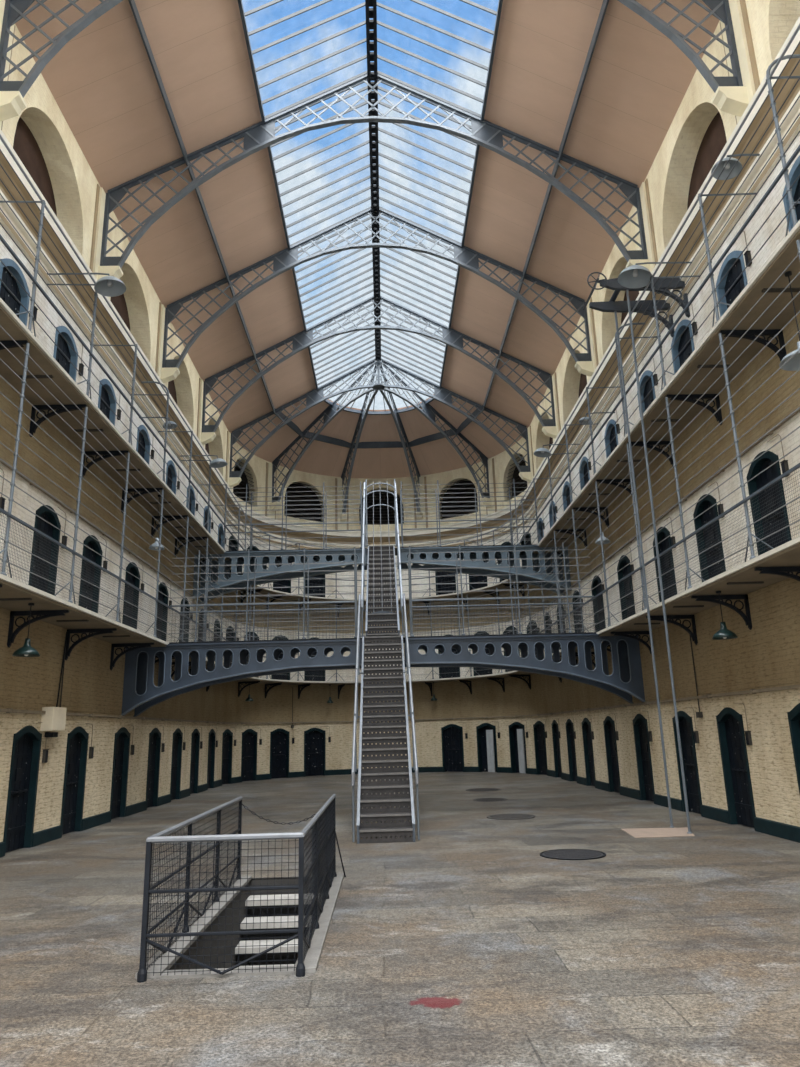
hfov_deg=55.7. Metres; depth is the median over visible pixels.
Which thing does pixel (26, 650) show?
pendant lamp
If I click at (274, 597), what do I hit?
bracket
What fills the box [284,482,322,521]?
window
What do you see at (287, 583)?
door
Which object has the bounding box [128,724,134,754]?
box
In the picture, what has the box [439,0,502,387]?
beam
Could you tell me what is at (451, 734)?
door
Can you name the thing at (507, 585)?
bracket
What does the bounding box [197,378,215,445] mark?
trim
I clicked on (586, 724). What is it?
door
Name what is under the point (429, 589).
gallery railing
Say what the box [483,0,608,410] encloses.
roof beam
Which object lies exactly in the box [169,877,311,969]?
staircase
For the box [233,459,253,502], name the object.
window
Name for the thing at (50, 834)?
baseboard
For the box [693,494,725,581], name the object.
door
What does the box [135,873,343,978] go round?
trim
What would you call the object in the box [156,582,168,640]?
door
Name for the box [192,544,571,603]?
bridge
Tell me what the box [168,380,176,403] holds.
window
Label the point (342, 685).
bracket
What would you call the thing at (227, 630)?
door
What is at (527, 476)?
trim
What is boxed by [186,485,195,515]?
door
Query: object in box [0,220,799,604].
walkway
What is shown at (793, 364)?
pendant lamp
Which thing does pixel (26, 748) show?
door
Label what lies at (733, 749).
door
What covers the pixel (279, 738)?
door
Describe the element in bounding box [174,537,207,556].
bracket
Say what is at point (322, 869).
railing
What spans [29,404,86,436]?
bracket
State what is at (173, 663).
bracket
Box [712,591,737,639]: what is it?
pendant lamp
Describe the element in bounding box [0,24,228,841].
wall
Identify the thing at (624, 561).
door
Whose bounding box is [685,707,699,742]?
box
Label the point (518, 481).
window
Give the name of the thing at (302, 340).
roof truss
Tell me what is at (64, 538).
box
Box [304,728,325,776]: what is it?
door
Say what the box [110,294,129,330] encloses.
window
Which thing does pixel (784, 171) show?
gallery railing
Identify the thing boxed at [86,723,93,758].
box
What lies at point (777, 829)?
baseboard
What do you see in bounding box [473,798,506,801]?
manhole cover
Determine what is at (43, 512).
door
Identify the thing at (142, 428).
door
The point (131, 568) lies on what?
door
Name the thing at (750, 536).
gallery railing
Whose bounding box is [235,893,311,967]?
stone steps
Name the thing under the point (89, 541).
door
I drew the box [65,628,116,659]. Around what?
bracket
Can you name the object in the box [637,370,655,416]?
door
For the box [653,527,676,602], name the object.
door
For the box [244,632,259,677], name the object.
door
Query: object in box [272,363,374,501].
truss
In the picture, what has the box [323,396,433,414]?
beam
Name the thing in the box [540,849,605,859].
manhole cover
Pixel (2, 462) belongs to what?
conduit
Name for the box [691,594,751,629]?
bracket
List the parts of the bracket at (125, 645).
arm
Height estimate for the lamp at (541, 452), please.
0.334 m
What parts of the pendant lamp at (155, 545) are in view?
lamp shade, cord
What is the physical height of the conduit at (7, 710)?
1.385 m
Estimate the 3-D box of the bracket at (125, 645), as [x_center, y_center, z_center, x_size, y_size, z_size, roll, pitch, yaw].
[-5.492,2.525,15.521,0.860,0.540,0.050,-1,-15,-1]
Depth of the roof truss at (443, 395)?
28.50 m
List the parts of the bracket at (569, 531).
arm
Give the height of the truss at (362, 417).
4.666 m
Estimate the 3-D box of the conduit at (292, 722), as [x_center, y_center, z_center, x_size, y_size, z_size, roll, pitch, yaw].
[-0.550,6.414,28.499,11.171,1.550,5.578,-1,-15,-1]
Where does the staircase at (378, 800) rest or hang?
on the floor
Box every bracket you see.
[0,340,28,349]
[7,610,69,647]
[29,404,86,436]
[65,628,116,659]
[82,451,128,478]
[110,643,153,670]
[121,488,162,512]
[151,515,187,536]
[171,662,190,677]
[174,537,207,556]
[238,681,259,696]
[240,589,261,605]
[265,683,281,697]
[266,596,281,609]
[298,684,310,698]
[338,684,344,698]
[425,682,432,695]
[459,680,471,693]
[482,590,499,603]
[487,677,504,691]
[503,584,524,596]
[509,675,530,689]
[554,529,587,547]
[568,652,595,666]
[573,507,608,527]
[596,479,637,500]
[610,631,654,654]
[627,441,673,467]
[646,615,697,644]
[666,394,722,424]
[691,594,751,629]
[719,329,786,360]
[754,566,799,580]
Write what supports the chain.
hanging from the railing at (322, 869)
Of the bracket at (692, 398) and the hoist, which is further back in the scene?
the hoist
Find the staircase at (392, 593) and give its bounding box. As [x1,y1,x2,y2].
[361,481,403,637]
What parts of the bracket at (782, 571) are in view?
arm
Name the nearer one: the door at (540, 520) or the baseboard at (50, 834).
the baseboard at (50, 834)
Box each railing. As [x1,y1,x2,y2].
[0,135,249,550]
[0,325,245,666]
[137,794,345,982]
[169,543,595,641]
[179,552,585,641]
[225,479,535,550]
[230,515,531,597]
[231,488,530,549]
[247,581,520,680]
[513,24,799,544]
[519,240,799,656]
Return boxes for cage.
[364,479,395,618]
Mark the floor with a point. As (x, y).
(461, 944)
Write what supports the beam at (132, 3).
attached to the roof truss at (14, 10)
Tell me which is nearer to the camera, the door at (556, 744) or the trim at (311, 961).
the trim at (311, 961)
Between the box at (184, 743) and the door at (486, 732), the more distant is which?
the door at (486, 732)
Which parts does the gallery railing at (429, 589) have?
handrail, rail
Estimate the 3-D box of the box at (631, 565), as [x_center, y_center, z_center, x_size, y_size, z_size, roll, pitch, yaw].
[5.176,0.635,17.114,0.062,0.646,0.410,-1,-15,-1]
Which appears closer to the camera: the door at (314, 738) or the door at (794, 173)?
the door at (794, 173)
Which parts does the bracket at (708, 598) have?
arm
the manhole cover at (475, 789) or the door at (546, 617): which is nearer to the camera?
the manhole cover at (475, 789)
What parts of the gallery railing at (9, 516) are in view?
post, post, handrail, post, post, post, post, post, post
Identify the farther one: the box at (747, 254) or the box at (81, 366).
the box at (81, 366)
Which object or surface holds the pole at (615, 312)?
on the floor
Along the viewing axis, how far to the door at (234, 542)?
28.23 m
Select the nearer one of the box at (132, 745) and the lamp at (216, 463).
the box at (132, 745)
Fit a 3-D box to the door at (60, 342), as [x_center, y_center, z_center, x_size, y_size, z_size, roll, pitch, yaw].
[-6.092,-2.791,13.461,0.260,1.830,0.930,-1,-15,-1]
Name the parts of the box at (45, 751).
lid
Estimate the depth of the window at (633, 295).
18.17 m
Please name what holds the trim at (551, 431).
attached to the wall at (767, 655)
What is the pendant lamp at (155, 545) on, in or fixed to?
hanging from the walkway at (785, 253)
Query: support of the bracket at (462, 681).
attached to the wall at (488, 698)
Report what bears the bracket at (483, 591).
attached to the wall at (488, 698)
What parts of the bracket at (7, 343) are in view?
arm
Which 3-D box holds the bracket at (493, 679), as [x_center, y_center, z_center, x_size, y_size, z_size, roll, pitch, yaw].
[3.665,5.783,28.914,0.860,0.540,0.050,9,-18,-35]
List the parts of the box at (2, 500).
lid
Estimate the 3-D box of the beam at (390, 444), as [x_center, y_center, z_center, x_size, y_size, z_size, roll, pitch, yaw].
[-0.813,-4.233,30.335,7.917,0.270,3.777,-1,-15,-1]
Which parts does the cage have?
post, rod, rod, foot plate, rod, post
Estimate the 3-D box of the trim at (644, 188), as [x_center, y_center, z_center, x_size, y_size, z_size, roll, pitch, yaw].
[4.875,-6.030,15.578,0.500,2.396,0.720,-1,-15,-1]
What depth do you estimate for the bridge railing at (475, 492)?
23.87 m
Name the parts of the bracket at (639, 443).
arm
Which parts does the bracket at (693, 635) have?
arm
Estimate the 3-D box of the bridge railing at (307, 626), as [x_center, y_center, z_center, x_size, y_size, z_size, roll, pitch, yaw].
[-0.392,1.510,17.681,9.380,2.050,0.080,-1,-15,-1]
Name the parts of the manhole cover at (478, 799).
plate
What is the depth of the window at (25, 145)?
13.51 m
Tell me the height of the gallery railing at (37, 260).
2.440 m
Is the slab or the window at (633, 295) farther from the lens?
the window at (633, 295)
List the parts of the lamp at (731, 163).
lamp shade, bulb, arm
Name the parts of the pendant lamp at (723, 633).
cord, lamp shade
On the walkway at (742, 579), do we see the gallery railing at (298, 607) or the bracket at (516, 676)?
the gallery railing at (298, 607)
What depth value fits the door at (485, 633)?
30.24 m
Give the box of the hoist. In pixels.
[583,272,689,337]
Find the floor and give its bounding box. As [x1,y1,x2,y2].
[0,772,799,1066]
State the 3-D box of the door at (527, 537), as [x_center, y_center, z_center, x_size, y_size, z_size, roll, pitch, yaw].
[4.893,0.847,28.491,0.279,1.830,0.969,2,-15,-14]
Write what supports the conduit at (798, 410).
attached to the wall at (767, 655)
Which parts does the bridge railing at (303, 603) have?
post, post, handrail, post, post, post, post, handrail, post, post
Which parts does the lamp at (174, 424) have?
lamp shade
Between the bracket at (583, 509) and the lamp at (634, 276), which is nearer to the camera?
the lamp at (634, 276)
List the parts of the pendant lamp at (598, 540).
lamp shade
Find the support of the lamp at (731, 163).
attached to the wall at (767, 655)
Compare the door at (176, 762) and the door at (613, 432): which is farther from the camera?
the door at (176, 762)
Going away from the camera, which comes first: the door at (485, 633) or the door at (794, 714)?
the door at (794, 714)
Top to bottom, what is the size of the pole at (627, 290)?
9.260 m
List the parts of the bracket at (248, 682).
arm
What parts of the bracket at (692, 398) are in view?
arm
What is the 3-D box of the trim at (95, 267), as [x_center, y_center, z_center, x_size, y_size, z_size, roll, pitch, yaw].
[-5.859,-5.809,15.322,0.500,2.396,0.720,-1,-15,-1]
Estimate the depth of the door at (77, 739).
13.75 m
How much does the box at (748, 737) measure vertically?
0.646 m
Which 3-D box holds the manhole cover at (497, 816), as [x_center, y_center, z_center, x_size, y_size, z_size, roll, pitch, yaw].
[2.072,5.295,14.159,0.900,0.014,0.900,-1,-15,-1]
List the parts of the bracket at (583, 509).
arm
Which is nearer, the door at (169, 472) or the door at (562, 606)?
the door at (169, 472)
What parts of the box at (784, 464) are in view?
lid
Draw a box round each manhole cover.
[466,788,500,790]
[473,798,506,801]
[487,814,534,819]
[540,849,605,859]
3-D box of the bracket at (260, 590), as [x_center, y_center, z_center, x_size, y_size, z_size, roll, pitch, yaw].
[-5.545,2.386,28.221,0.860,0.540,0.050,-6,-15,16]
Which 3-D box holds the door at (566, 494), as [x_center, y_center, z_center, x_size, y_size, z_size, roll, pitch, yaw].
[5.156,-0.674,22.709,0.260,1.830,0.930,-1,-15,-1]
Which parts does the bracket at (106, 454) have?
arm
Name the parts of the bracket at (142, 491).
arm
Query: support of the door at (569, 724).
in the wall at (767, 655)
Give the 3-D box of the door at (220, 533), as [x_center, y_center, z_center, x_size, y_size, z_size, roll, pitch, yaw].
[-6.328,0.551,26.208,0.260,1.830,0.930,-1,-15,-1]
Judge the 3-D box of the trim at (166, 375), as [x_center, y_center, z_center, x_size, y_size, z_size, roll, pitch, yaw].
[-5.937,-4.705,19.529,0.500,2.396,0.720,-1,-15,-1]
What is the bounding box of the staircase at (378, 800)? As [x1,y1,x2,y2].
[351,593,419,843]
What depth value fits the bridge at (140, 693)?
16.49 m
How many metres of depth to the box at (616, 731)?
18.28 m
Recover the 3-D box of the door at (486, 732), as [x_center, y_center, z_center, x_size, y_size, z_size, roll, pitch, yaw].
[3.452,8.303,29.402,0.969,1.845,0.279,-15,-20,41]
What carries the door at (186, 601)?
in the wall at (26, 683)
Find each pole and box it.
[614,311,674,827]
[626,289,691,833]
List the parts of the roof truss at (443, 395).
gusset plate, gusset plate, gusset plate, gusset plate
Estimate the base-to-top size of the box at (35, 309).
0.645 m
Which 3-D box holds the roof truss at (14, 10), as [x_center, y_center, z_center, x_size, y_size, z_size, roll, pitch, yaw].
[-0.464,-8.805,11.813,11.060,4.785,0.110,-1,-15,-1]
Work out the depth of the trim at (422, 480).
33.09 m
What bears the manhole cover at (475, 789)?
on the floor
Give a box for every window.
[13,117,56,215]
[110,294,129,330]
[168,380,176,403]
[205,443,208,453]
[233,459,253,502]
[244,0,496,384]
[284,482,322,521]
[323,369,433,410]
[359,490,403,524]
[440,479,477,518]
[506,454,527,497]
[579,374,586,396]
[621,291,638,323]
[687,112,726,209]
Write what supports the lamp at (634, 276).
attached to the gallery railing at (784, 171)
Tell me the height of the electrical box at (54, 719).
1.792 m
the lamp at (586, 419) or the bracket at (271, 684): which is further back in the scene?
the bracket at (271, 684)
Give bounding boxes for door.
[0,258,29,326]
[3,725,41,855]
[29,505,60,594]
[53,326,77,381]
[60,726,88,837]
[78,535,102,612]
[98,379,116,425]
[110,727,130,818]
[122,562,139,628]
[136,425,150,463]
[146,728,160,809]
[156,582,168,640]
[166,460,176,494]
[170,728,182,799]
[179,598,189,641]
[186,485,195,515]
[189,729,199,793]
[198,609,205,641]
[203,506,210,533]
[207,729,215,787]
[214,619,220,640]
[218,523,223,547]
[221,729,232,783]
[226,626,234,665]
[229,536,237,550]
[241,729,257,781]
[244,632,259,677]
[247,545,260,585]
[270,728,289,778]
[272,635,289,679]
[273,563,290,592]
[304,638,324,680]
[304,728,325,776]
[305,562,324,596]
[435,571,455,594]
[438,635,459,678]
[441,724,463,771]
[469,558,487,589]
[472,631,492,675]
[476,723,497,772]
[500,542,510,581]
[503,626,519,671]
[508,722,526,773]
[521,532,530,544]
[527,620,536,657]
[533,721,547,774]
[538,518,543,541]
[545,613,552,652]
[549,501,556,527]
[551,720,561,776]
[557,605,565,632]
[562,481,570,510]
[565,719,576,781]
[572,590,581,632]
[579,457,589,489]
[581,718,595,785]
[591,575,605,631]
[603,716,620,792]
[604,419,617,458]
[617,555,635,619]
[632,714,654,801]
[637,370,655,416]
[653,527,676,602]
[671,319,694,373]
[672,711,701,815]
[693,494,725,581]
[716,251,747,317]
[716,707,755,830]
[746,451,791,554]
[782,155,799,231]
[787,703,799,793]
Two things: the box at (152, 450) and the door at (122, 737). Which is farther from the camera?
the box at (152, 450)
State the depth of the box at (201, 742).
22.79 m
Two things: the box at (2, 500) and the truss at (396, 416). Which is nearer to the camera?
the box at (2, 500)
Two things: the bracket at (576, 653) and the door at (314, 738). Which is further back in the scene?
the door at (314, 738)
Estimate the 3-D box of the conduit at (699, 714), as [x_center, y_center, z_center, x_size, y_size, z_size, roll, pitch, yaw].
[5.228,3.424,16.978,0.080,1.500,18.390,-1,-15,-1]
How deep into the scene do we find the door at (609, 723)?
19.02 m
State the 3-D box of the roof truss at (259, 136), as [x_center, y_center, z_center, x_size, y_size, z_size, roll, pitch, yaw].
[-0.540,-7.728,15.923,11.060,4.785,0.110,-1,-15,-1]
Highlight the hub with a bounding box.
[373,360,384,389]
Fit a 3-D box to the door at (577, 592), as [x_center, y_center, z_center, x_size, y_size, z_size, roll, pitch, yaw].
[5.245,2.541,21.765,0.260,1.830,0.930,-1,-15,-1]
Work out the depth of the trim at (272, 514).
30.89 m
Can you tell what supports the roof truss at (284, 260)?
on the trim at (166, 375)
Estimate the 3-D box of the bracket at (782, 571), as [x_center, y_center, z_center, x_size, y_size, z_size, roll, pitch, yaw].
[4.958,0.688,9.579,0.860,0.540,0.050,-1,-15,-1]
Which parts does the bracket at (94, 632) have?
arm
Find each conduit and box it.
[0,457,223,617]
[0,640,220,723]
[221,687,548,727]
[541,406,799,610]
[548,634,799,717]
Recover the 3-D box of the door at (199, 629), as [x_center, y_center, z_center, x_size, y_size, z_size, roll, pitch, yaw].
[-6.202,3.233,23.233,0.260,1.830,0.930,-1,-15,-1]
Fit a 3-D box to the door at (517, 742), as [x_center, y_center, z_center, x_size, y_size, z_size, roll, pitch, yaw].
[4.479,7.948,28.153,0.279,1.845,0.969,7,-17,-29]
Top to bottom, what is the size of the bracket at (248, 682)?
0.540 m
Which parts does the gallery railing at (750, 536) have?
post, post, post, post, post, post, handrail, post, post, post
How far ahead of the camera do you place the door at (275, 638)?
29.95 m
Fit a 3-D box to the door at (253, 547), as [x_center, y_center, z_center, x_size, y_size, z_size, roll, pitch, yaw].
[-5.793,1.380,29.430,0.279,1.830,0.969,-8,-16,24]
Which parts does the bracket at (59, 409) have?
arm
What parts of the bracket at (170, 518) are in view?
arm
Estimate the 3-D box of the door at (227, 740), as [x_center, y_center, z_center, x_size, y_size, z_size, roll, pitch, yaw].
[-6.091,7.705,26.137,0.279,1.845,0.969,-4,-15,8]
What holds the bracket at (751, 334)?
attached to the wall at (767, 655)
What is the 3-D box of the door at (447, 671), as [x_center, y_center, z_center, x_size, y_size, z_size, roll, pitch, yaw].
[2.063,5.093,31.189,0.969,1.830,0.279,-9,-16,26]
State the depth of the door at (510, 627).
29.25 m
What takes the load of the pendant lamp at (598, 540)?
hanging from the walkway at (785, 253)
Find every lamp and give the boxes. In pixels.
[12,603,39,656]
[47,273,125,296]
[142,417,176,428]
[149,495,163,550]
[180,455,226,467]
[245,681,253,700]
[431,682,436,700]
[534,444,579,456]
[578,412,614,424]
[595,488,609,544]
[617,262,690,287]
[711,154,759,179]
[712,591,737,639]
[779,271,799,370]
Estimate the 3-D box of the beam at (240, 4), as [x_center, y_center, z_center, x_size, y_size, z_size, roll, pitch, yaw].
[-2.876,-9.081,14.943,0.060,0.095,28.400,-1,-15,-1]
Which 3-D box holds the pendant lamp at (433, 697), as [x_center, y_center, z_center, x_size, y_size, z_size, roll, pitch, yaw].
[1.366,6.402,30.677,0.277,0.725,0.280,-1,-15,-1]
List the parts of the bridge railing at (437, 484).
post, post, handrail, post, post, post, post, handrail, post, post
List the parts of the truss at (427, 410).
gusset plate, gusset plate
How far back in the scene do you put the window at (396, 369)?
29.62 m
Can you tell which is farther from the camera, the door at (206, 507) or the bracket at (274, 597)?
the bracket at (274, 597)
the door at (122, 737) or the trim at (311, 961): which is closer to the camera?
the trim at (311, 961)
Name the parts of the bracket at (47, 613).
arm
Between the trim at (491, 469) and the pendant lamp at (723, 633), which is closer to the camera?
the pendant lamp at (723, 633)
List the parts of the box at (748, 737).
lid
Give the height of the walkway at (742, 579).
0.115 m
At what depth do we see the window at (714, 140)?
13.80 m
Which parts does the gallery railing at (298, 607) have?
post, post, post, post, post, post, post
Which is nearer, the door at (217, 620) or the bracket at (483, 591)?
the door at (217, 620)
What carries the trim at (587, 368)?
attached to the wall at (767, 655)
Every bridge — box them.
[121,632,644,716]
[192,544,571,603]
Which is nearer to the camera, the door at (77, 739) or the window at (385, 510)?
the door at (77, 739)
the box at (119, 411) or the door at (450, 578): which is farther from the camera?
the door at (450, 578)
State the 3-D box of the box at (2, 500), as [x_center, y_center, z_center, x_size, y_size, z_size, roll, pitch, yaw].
[-5.849,-0.666,11.006,0.062,0.645,0.410,-1,-15,-1]
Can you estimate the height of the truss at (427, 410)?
4.666 m
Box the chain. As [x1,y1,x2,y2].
[242,804,314,824]
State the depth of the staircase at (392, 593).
19.62 m
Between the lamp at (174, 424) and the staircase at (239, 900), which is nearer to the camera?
the staircase at (239, 900)
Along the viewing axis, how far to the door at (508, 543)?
30.05 m
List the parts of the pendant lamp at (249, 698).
lamp shade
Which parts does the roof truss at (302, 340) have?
gusset plate, gusset plate, gusset plate, gusset plate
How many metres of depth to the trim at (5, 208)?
14.28 m
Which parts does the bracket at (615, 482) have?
arm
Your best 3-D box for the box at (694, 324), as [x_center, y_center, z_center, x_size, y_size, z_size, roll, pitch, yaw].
[5.171,-3.772,13.513,0.062,0.646,0.410,-1,-15,-1]
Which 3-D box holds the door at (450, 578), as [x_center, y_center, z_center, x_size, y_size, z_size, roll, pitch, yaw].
[1.976,1.853,32.037,0.969,1.830,0.279,-9,-16,26]
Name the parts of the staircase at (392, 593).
handrail, handrail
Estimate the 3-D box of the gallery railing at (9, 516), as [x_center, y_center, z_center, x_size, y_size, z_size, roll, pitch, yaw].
[-5.104,0.194,14.460,0.140,3.210,24.250,-1,-15,-1]
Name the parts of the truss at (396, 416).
gusset plate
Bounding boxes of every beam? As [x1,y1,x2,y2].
[238,0,317,389]
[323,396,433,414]
[365,0,380,360]
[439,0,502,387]
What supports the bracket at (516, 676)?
attached to the wall at (488, 698)
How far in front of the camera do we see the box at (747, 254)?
11.32 m
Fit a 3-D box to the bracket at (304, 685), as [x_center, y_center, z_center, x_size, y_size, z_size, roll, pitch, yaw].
[-3.769,6.218,29.809,0.050,0.540,0.860,10,-19,-38]
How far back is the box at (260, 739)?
28.27 m
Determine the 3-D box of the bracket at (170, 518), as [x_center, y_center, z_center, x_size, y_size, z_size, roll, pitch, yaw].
[-5.617,-0.170,18.449,0.860,0.540,0.050,-1,-15,-1]
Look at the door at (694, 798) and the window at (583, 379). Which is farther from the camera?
the window at (583, 379)
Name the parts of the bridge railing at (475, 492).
post, post, handrail, post, post, post, handrail, post, post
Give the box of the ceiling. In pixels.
[15,0,719,478]
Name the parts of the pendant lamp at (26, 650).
lamp shade, cord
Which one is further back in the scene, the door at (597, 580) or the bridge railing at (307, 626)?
the door at (597, 580)
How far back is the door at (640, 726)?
16.69 m
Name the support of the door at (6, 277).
in the wall at (26, 683)
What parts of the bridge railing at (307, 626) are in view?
post, post, handrail, post, post, post, post, handrail, post, post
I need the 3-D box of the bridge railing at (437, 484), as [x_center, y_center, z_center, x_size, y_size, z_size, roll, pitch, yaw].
[-0.562,-0.585,22.994,9.380,2.100,0.080,-1,-15,-1]
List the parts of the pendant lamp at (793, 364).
lamp shade, cord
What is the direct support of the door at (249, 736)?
in the wall at (488, 698)
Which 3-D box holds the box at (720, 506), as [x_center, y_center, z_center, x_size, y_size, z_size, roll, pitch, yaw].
[5.258,-0.539,12.636,0.062,0.646,0.410,-1,-15,-1]
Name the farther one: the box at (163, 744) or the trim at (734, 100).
the box at (163, 744)
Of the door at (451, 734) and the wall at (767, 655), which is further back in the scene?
the door at (451, 734)
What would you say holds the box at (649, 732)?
attached to the wall at (767, 655)
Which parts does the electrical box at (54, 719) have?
cabinet door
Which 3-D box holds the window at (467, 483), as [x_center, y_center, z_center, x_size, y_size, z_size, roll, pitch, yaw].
[2.642,-1.509,32.654,2.117,1.711,0.414,-11,-18,33]
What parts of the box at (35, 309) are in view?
lid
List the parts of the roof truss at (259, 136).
gusset plate, gusset plate, gusset plate, gusset plate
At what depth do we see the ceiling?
16.76 m
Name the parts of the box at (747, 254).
lid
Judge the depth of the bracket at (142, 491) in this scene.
16.40 m
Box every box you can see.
[0,468,5,512]
[33,291,37,320]
[39,722,48,762]
[40,631,67,736]
[58,507,67,548]
[78,345,83,375]
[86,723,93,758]
[100,536,107,568]
[117,392,121,419]
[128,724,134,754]
[138,562,144,592]
[151,444,154,458]
[159,725,164,751]
[182,726,185,749]
[200,727,202,748]
[258,727,261,744]
[587,715,593,739]
[611,713,618,739]
[616,410,619,433]
[626,547,634,574]
[647,711,652,741]
[653,358,657,385]
[664,517,675,545]
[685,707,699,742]
[691,304,697,334]
[708,482,724,517]
[734,703,751,744]
[743,231,751,266]
[767,434,789,476]
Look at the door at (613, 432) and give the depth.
18.56 m
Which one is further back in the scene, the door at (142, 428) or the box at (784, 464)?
the door at (142, 428)
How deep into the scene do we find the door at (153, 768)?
18.39 m
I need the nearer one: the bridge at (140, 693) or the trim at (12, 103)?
the trim at (12, 103)
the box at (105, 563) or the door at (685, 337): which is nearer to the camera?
the door at (685, 337)
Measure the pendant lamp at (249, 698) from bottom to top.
0.705 m
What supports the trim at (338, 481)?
attached to the wall at (488, 698)
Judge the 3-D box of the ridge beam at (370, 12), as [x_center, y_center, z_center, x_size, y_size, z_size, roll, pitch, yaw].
[-0.578,-10.282,15.274,0.220,0.190,28.350,-1,-15,-1]
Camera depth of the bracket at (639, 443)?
14.47 m
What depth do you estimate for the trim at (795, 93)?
12.60 m
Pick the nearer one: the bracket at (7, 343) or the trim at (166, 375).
the bracket at (7, 343)
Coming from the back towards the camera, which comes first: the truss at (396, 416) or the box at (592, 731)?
the truss at (396, 416)
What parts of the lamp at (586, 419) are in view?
lamp shade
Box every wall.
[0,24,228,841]
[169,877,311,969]
[218,437,553,779]
[529,0,799,826]
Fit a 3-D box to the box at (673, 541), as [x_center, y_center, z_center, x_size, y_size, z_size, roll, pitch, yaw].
[5.220,0.001,14.696,0.062,0.646,0.410,-1,-15,-1]
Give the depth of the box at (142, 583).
17.52 m
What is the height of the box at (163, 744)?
0.645 m
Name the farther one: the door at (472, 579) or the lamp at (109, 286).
the door at (472, 579)
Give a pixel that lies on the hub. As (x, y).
(378, 386)
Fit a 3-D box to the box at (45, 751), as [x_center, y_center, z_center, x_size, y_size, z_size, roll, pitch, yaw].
[-5.795,3.386,12.271,0.062,0.645,0.410,-1,-15,-1]
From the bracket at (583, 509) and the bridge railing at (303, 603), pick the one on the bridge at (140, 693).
the bridge railing at (303, 603)
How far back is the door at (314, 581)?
31.75 m
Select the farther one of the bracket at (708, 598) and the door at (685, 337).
the door at (685, 337)
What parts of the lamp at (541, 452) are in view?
lamp shade, arm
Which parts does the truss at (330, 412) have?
gusset plate, gusset plate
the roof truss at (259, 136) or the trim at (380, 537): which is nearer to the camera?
the roof truss at (259, 136)
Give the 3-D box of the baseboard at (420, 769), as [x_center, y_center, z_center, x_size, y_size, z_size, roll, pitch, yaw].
[-0.483,8.855,27.866,11.220,0.205,5.610,-1,-15,-1]
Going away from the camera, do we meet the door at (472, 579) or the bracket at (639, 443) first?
the bracket at (639, 443)
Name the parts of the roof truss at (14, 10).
gusset plate, gusset plate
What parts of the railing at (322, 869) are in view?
post, post, rail, rail, rail, post, rail, rail, rail, post, post, post, rail, rail, rail, post, post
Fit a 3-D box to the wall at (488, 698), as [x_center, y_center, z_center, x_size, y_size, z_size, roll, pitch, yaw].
[-0.651,2.981,29.786,12.700,12.546,6.350,-1,-15,-1]
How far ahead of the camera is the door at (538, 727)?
26.91 m
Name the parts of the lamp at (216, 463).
arm, lamp shade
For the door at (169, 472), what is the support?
in the wall at (26, 683)
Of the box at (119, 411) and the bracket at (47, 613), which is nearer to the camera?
the bracket at (47, 613)
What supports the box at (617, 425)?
attached to the wall at (767, 655)
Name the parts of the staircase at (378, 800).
handrail, guard rail, handrail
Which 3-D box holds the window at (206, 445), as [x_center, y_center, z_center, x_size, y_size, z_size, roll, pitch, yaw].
[-6.748,-3.081,25.757,0.130,1.650,2.760,-1,-15,-1]
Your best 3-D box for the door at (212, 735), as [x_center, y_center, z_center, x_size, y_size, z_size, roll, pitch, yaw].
[-6.142,7.189,24.161,0.260,1.845,0.930,-1,-15,-1]
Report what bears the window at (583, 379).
in the wall at (767, 655)
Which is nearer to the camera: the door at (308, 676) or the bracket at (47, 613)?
the bracket at (47, 613)
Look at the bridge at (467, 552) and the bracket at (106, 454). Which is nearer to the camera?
the bracket at (106, 454)
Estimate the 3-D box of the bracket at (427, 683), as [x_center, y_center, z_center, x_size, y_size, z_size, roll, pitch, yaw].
[1.166,6.314,30.686,0.050,0.540,0.860,-6,-15,18]
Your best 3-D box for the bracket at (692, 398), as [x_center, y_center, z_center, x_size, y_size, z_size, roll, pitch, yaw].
[4.833,-2.027,12.429,0.860,0.540,0.050,-1,-15,-1]
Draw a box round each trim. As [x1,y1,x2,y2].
[0,0,26,129]
[0,129,235,519]
[90,184,122,279]
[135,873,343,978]
[155,302,179,384]
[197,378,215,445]
[225,431,240,487]
[227,492,534,548]
[265,462,280,517]
[335,478,348,529]
[414,476,427,527]
[481,458,496,514]
[519,426,533,482]
[525,16,799,513]
[542,372,560,438]
[575,297,598,377]
[626,179,657,271]
[712,0,759,123]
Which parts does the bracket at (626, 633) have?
arm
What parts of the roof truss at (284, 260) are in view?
gusset plate, gusset plate, gusset plate, gusset plate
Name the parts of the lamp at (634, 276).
lamp shade, bulb, arm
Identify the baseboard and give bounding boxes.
[0,780,218,857]
[218,767,553,786]
[554,771,799,842]
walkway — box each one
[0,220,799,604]
[0,536,799,684]
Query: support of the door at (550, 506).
in the wall at (767, 655)
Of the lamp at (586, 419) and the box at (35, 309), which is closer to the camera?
the box at (35, 309)
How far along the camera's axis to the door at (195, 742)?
22.33 m
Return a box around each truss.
[0,0,742,97]
[100,74,647,267]
[162,208,591,367]
[202,296,555,431]
[229,358,530,476]
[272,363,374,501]
[341,365,378,511]
[379,365,420,511]
[382,363,489,497]
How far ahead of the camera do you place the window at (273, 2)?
18.73 m
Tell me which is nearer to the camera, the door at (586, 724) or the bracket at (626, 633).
the bracket at (626, 633)
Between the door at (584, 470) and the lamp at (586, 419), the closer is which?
the lamp at (586, 419)
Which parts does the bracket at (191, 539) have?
arm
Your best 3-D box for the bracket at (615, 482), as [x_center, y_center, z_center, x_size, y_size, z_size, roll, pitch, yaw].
[4.756,-0.929,16.616,0.860,0.540,0.050,-1,-15,-1]
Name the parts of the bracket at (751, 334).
arm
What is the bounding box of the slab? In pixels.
[621,827,693,837]
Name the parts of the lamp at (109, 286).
arm, lamp shade, bulb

